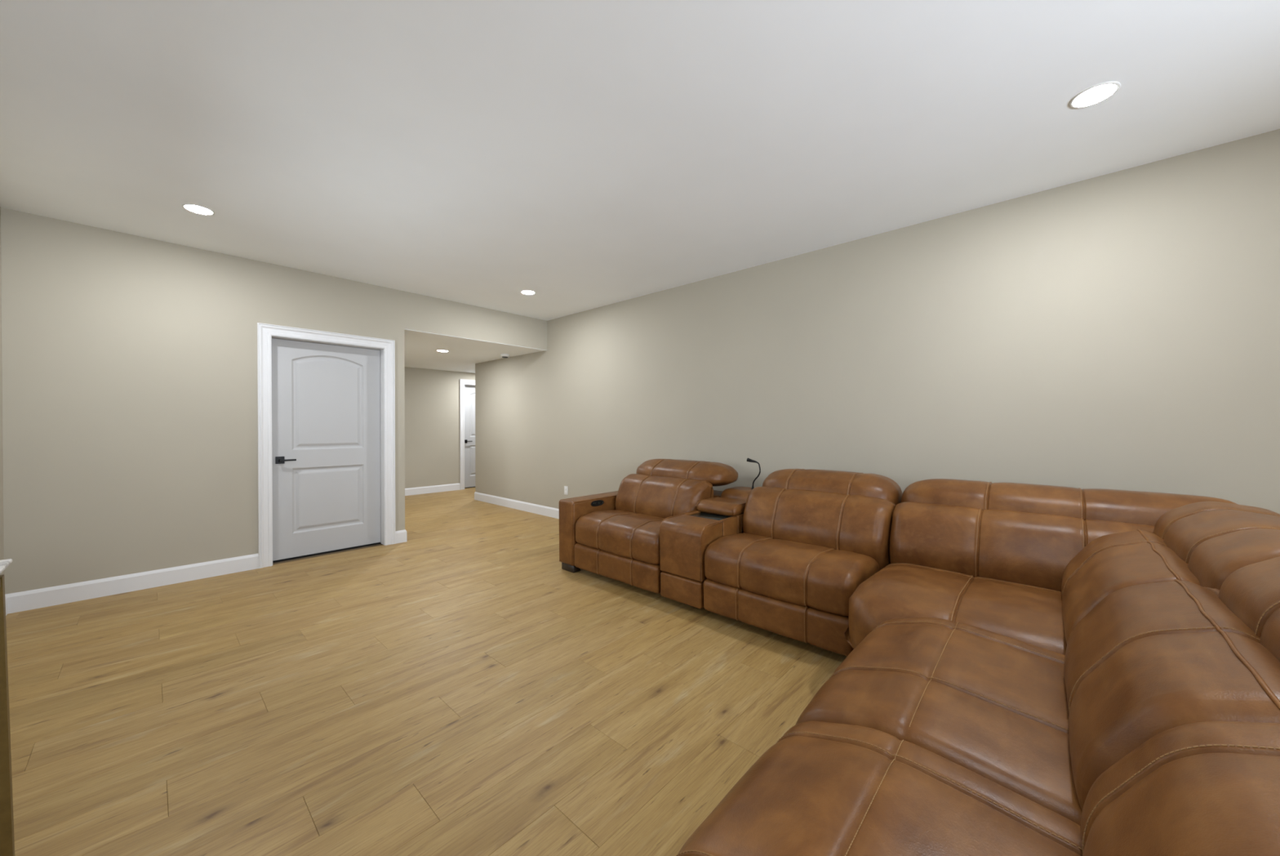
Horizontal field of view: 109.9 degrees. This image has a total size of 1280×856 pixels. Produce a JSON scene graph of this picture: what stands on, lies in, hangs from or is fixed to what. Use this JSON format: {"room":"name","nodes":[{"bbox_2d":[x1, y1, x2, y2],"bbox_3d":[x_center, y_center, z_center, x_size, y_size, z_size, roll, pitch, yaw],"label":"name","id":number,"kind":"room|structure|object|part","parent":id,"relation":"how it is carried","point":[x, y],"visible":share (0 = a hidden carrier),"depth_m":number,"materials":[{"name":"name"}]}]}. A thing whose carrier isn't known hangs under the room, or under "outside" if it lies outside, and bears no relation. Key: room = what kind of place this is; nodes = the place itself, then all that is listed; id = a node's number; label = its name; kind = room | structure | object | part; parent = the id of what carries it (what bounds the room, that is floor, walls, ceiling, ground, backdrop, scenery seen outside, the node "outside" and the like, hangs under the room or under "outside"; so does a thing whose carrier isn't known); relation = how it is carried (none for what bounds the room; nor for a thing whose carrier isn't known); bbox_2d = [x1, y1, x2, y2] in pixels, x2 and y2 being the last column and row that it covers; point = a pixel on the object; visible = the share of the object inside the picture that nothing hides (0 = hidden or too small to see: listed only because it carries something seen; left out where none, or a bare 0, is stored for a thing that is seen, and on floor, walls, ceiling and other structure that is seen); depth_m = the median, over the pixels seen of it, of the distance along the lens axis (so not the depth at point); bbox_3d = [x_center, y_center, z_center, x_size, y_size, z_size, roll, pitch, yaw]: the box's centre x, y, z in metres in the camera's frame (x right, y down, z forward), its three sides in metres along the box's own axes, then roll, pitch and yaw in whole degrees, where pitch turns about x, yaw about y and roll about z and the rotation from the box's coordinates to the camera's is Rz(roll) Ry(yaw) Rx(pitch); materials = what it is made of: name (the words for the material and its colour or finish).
{"room":"leisure room","nodes":[
{"label":"leisure room","id":0,"kind":"room"},
{"bbox_2d":[0,206,4,574],"bbox_3d":[-0.910,-0.091,-0.151,9.141,2.700,0.140,0,0,42],"label":"wall","id":1,"kind":"structure","parent":0,"point":[2,540],"depth_m":2.96,"materials":[{"name":"paint"}]},
{"bbox_2d":[4,595,7,615],"bbox_3d":[-0.853,1.193,-0.091,9.127,0.130,0.014,0,0,42],"label":"baseboard","id":2,"kind":"structure","parent":1,"relation":"attached to","point":[6,597],"depth_m":2.97,"materials":[{"name":"wood"}]},
{"bbox_2d":[0,207,546,594],"bbox_3d":[-2.846,-0.121,4.610,0.140,2.700,4.477,0,0,42],"label":"wall","id":3,"kind":"structure","parent":0,"point":[130,398],"depth_m":3.45,"materials":[{"name":"paint"}]},
{"bbox_2d":[4,553,258,613],"bbox_3d":[-3.793,1.171,3.468,0.014,0.130,1.302,0,0,42],"label":"baseboard","id":4,"kind":"structure","parent":3,"relation":"attached to","point":[21,601],"depth_m":3.37,"materials":[{"name":"wood"}]},
{"bbox_2d":[257,322,395,568],"bbox_3d":[-3.028,0.153,4.396,0.162,2.154,1.113,0,0,42],"label":"door","id":5,"kind":"structure","parent":3,"relation":"in","point":[326,399],"depth_m":4.39,"materials":[{"name":"wood"}]},
{"bbox_3d":[-3.320,0.156,3.973,0.022,2.154,0.094,0,0,42],"label":"casing","id":6,"kind":"part","parent":5,"relation":"part of","materials":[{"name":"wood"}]},
{"bbox_3d":[-3.273,0.296,4.151,0.060,0.066,0.145,0,0,42],"label":"handle","id":7,"kind":"part","parent":5,"relation":"part of","materials":[{"name":"black metal"}]},
{"bbox_3d":[-2.976,-0.876,4.343,0.022,0.094,1.113,0,0,42],"label":"casing","id":8,"kind":"part","parent":5,"relation":"part of","materials":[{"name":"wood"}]},
{"bbox_3d":[-2.632,0.151,4.725,0.022,2.154,0.094,0,0,42],"label":"casing","id":9,"kind":"part","parent":5,"relation":"part of","materials":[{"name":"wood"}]},
{"bbox_2d":[395,528,407,543],"bbox_3d":[-2.564,1.163,4.812,0.014,0.130,0.119,0,0,42],"label":"baseboard","id":10,"kind":"structure","parent":3,"relation":"attached to","point":[401,535],"depth_m":4.81,"materials":[{"name":"wood"}]},
{"bbox_2d":[404,328,545,351],"bbox_3d":[-1.964,-1.070,5.571,0.137,0.004,1.859,0,0,42],"label":"beam","id":11,"kind":"structure","parent":3,"relation":"attached to","point":[405,330],"depth_m":5.46,"materials":[{"name":"paint"}]},
{"bbox_2d":[274,542,378,560],"bbox_3d":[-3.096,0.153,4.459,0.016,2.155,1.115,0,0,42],"label":"threshold","id":12,"kind":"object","parent":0,"point":[377,542],"depth_m":4.44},
{"bbox_2d":[5,487,846,855],"bbox_3d":[0.124,1.261,3.514,12.827,0.050,6.935,0,0,42],"label":"floor","id":13,"kind":"structure","parent":0,"point":[452,688],"depth_m":1.99,"materials":[{"name":"brown wood"}]},
{"bbox_2d":[0,558,14,855],"bbox_3d":[-1.185,0.790,0.511,1.355,0.930,0.399,0,0,42],"label":"console table","id":14,"kind":"object","parent":13,"relation":"on","point":[6,820],"visible":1,"depth_m":1.08,"materials":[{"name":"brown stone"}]},
{"bbox_2d":[559,457,1279,855],"bbox_3d":[0.368,0.752,2.192,3.928,0.985,3.396,0,0,42],"label":"sectional sofa","id":15,"kind":"object","parent":13,"relation":"on","point":[1027,668],"visible":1,"depth_m":1.24,"materials":[{"name":"leather"}]},
{"bbox_3d":[-0.272,0.897,4.257,0.200,0.548,1.090,0,0,42],"label":"armrest","id":16,"kind":"part","parent":15,"relation":"part of","materials":[{"name":"leather"}]},
{"bbox_3d":[-0.378,0.667,3.987,0.008,0.050,0.152,0,0,42],"label":"control panel","id":17,"kind":"part","parent":15,"relation":"part of","materials":[{"name":"black plastic"}]},
{"bbox_3d":[-0.197,1.075,3.498,0.920,0.209,0.084,0,0,42],"label":"footrest panel","id":18,"kind":"part","parent":15,"relation":"part of","materials":[{"name":"leather"}]},
{"bbox_2d":[575,509,664,564],"bbox_3d":[-0.032,0.849,3.675,0.926,0.266,0.581,0,0,42],"label":"seat cushion","id":19,"kind":"object","parent":15,"relation":"on","point":[633,536],"depth_m":3.49,"materials":[{"name":"leather"}]},
{"bbox_3d":[0.211,0.655,3.938,0.915,0.461,0.403,0,0,42],"label":"backrest","id":20,"kind":"part","parent":15,"relation":"part of","materials":[{"name":"leather"}]},
{"bbox_3d":[0.285,1.095,3.053,0.344,0.172,0.058,0,0,42],"label":"console panel","id":21,"kind":"part","parent":15,"relation":"part of","materials":[{"name":"leather"}]},
{"bbox_3d":[0.396,0.813,3.408,0.034,0.347,0.202,0,0,42],"label":"console rail","id":22,"kind":"part","parent":15,"relation":"part of","materials":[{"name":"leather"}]},
{"bbox_2d":[689,511,731,519],"bbox_3d":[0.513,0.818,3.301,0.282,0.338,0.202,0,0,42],"label":"tray","id":23,"kind":"object","parent":15,"relation":"on","point":[709,515],"depth_m":3.32,"materials":[{"name":"black plastic"}]},
{"bbox_3d":[0.434,0.877,4.187,0.940,0.610,0.320,0,0,42],"label":"panel","id":24,"kind":"part","parent":15,"relation":"part of","materials":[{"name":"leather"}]},
{"bbox_3d":[0.664,0.600,3.465,0.344,0.091,0.337,0,0,42],"label":"console lid","id":25,"kind":"part","parent":15,"relation":"part of","materials":[{"name":"leather"}]},
{"bbox_3d":[0.631,0.815,3.193,0.034,0.347,0.202,0,0,42],"label":"console rail","id":26,"kind":"part","parent":15,"relation":"part of","materials":[{"name":"leather"}]},
{"bbox_2d":[746,457,760,488],"bbox_3d":[0.943,0.381,3.719,0.124,0.263,0.040,0,0,42],"label":"reading lamp","id":27,"kind":"object","parent":15,"relation":"on","point":[748,459],"depth_m":3.72,"materials":[{"name":"black metal"}]},
{"bbox_3d":[0.763,1.081,2.620,0.914,0.206,0.080,0,0,42],"label":"footrest panel","id":28,"kind":"part","parent":15,"relation":"part of","materials":[{"name":"leather"}]},
{"bbox_2d":[704,532,879,616],"bbox_3d":[0.927,0.853,2.798,0.922,0.267,0.581,0,0,42],"label":"seat cushion","id":29,"kind":"object","parent":15,"relation":"on","point":[815,576],"depth_m":2.60,"materials":[{"name":"leather"}]},
{"bbox_3d":[1.186,0.660,3.048,0.955,0.467,0.407,0,0,42],"label":"backrest","id":30,"kind":"part","parent":15,"relation":"part of","materials":[{"name":"leather"}]},
{"bbox_2d":[677,720,1083,855],"bbox_3d":[0.378,0.894,0.760,0.680,0.321,0.866,0,0,42],"label":"seat cushion","id":31,"kind":"object","parent":15,"relation":"on","point":[824,788],"depth_m":0.89,"materials":[{"name":"leather"}]},
{"bbox_2d":[795,617,1082,825],"bbox_3d":[0.964,0.891,1.403,0.680,0.323,0.866,0,0,42],"label":"seat cushion","id":32,"kind":"object","parent":15,"relation":"on","point":[994,705],"depth_m":1.24,"materials":[{"name":"leather"}]},
{"bbox_2d":[844,562,1066,654],"bbox_3d":[1.500,0.888,2.100,0.812,0.311,0.872,0,0,42],"label":"seat cushion","id":33,"kind":"object","parent":15,"relation":"on","point":[1027,609],"depth_m":1.99,"materials":[{"name":"leather"}]},
{"bbox_3d":[1.955,0.665,2.346,1.112,0.460,0.399,0,0,42],"label":"backrest","id":34,"kind":"part","parent":15,"relation":"part of","materials":[{"name":"leather"}]},
{"bbox_3d":[1.894,0.668,1.701,0.429,0.465,0.910,0,0,42],"label":"backrest","id":35,"kind":"part","parent":15,"relation":"part of","materials":[{"name":"leather"}]},
{"bbox_3d":[1.294,0.671,1.047,0.437,0.472,0.855,0,0,42],"label":"backrest","id":36,"kind":"part","parent":15,"relation":"part of","materials":[{"name":"leather"}]},
{"bbox_3d":[0.730,0.676,0.428,0.434,0.469,0.861,0,0,42],"label":"backrest","id":37,"kind":"part","parent":15,"relation":"part of","materials":[{"name":"leather"}]},
{"bbox_2d":[404,366,475,488],"bbox_3d":[-3.714,-0.146,8.624,0.140,2.700,4.277,0,0,42],"label":"wall","id":38,"kind":"structure","parent":0,"point":[432,396],"depth_m":8.35,"materials":[{"name":"paint"}]},
{"bbox_2d":[404,483,460,495],"bbox_3d":[-4.255,1.144,7.926,0.014,0.130,2.224,0,0,42],"label":"baseboard","id":39,"kind":"structure","parent":38,"relation":"attached to","point":[436,488],"depth_m":8.34,"materials":[{"name":"wood"}]},
{"bbox_2d":[459,378,475,489],"bbox_3d":[-3.196,0.124,9.177,0.162,2.154,1.063,0,0,42],"label":"door","id":40,"kind":"structure","parent":38,"relation":"in","point":[467,388],"depth_m":8.96,"materials":[{"name":"wood"}]},
{"bbox_3d":[-3.471,0.126,8.772,0.022,2.154,0.094,0,0,42],"label":"casing","id":41,"kind":"part","parent":40,"relation":"part of","materials":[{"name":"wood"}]},
{"bbox_3d":[-3.145,-0.906,9.123,0.022,0.094,1.063,0,0,42],"label":"casing","id":42,"kind":"part","parent":40,"relation":"part of","materials":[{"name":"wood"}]},
{"bbox_2d":[404,331,539,373],"bbox_3d":[-2.483,-1.144,7.587,3.349,0.120,4.417,0,0,42],"label":"ceiling","id":43,"kind":"structure","parent":0,"point":[420,351],"depth_m":6.48,"materials":[{"name":"paint"}]},
{"bbox_2d":[436,349,448,351],"bbox_3d":[-2.753,-1.074,6.259,0.158,0.005,0.158,0,0,42],"label":"recessed light","id":44,"kind":"object","parent":43,"relation":"in","point":[440,350],"visible":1,"depth_m":6.24,"materials":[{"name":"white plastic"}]},
{"bbox_2d":[500,353,509,357],"bbox_3d":[-1.982,-1.054,6.590,0.132,0.048,0.132,0,0,42],"label":"smoke detector","id":45,"kind":"object","parent":43,"relation":"attached to","point":[503,355],"visible":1,"depth_m":6.54,"materials":[{"name":"white plastic"}]},
{"bbox_2d":[0,0,1279,320],"bbox_3d":[0.613,-1.502,1.508,9.421,0.100,4.657,0,0,42],"label":"ceiling","id":46,"kind":"structure","parent":0,"point":[580,155],"depth_m":2.10,"materials":[{"name":"paint"}]},
{"bbox_2d":[182,203,214,215],"bbox_3d":[-2.951,-1.458,3.002,0.158,0.005,0.158,0,0,42],"label":"recessed light","id":47,"kind":"object","parent":46,"relation":"in","point":[194,208],"visible":1,"depth_m":2.99,"materials":[{"name":"white plastic"}]},
{"bbox_2d":[184,204,212,214],"bbox_3d":[-2.951,-1.457,3.002,0.134,0.003,0.134,0,0,42],"label":"diffuser","id":48,"kind":"object","parent":47,"relation":"attached to","point":[197,209],"depth_m":2.99,"materials":[{"name":"white plastic"}]},
{"bbox_2d":[520,289,535,294],"bbox_3d":[-1.215,-1.470,4.874,0.158,0.005,0.158,0,0,42],"label":"recessed light","id":49,"kind":"object","parent":46,"relation":"in","point":[524,291],"visible":1,"depth_m":4.88,"materials":[{"name":"white plastic"}]},
{"bbox_2d":[521,290,534,293],"bbox_3d":[-1.215,-1.469,4.874,0.134,0.003,0.134,0,0,42],"label":"diffuser","id":50,"kind":"object","parent":49,"relation":"attached to","point":[522,291],"depth_m":4.88,"materials":[{"name":"white plastic"}]},
{"bbox_2d":[1069,81,1120,108],"bbox_3d":[1.986,-1.452,1.963,0.158,0.005,0.158,0,0,42],"label":"recessed light","id":51,"kind":"object","parent":46,"relation":"in","point":[1094,95],"visible":1,"depth_m":1.96,"materials":[{"name":"white plastic"}]},
{"bbox_2d":[475,128,1279,513],"bbox_3d":[1.388,-0.116,3.868,11.170,2.700,0.140,0,0,42],"label":"wall","id":52,"kind":"structure","parent":0,"point":[1120,330],"depth_m":3.02,"materials":[{"name":"paint"}]},
{"bbox_2d":[474,491,559,518],"bbox_3d":[1.331,1.169,3.824,11.184,0.130,0.014,0,0,42],"label":"baseboard","id":53,"kind":"structure","parent":52,"relation":"attached to","point":[552,512],"depth_m":6.68,"materials":[{"name":"wood"}]},
{"bbox_2d":[564,485,568,494],"bbox_3d":[-0.980,0.826,5.934,0.072,0.114,0.012,0,0,42],"label":"wall outlet","id":54,"kind":"object","parent":52,"relation":"attached to","point":[566,487],"visible":1,"depth_m":5.92,"materials":[{"name":"white plastic"}]}
]}

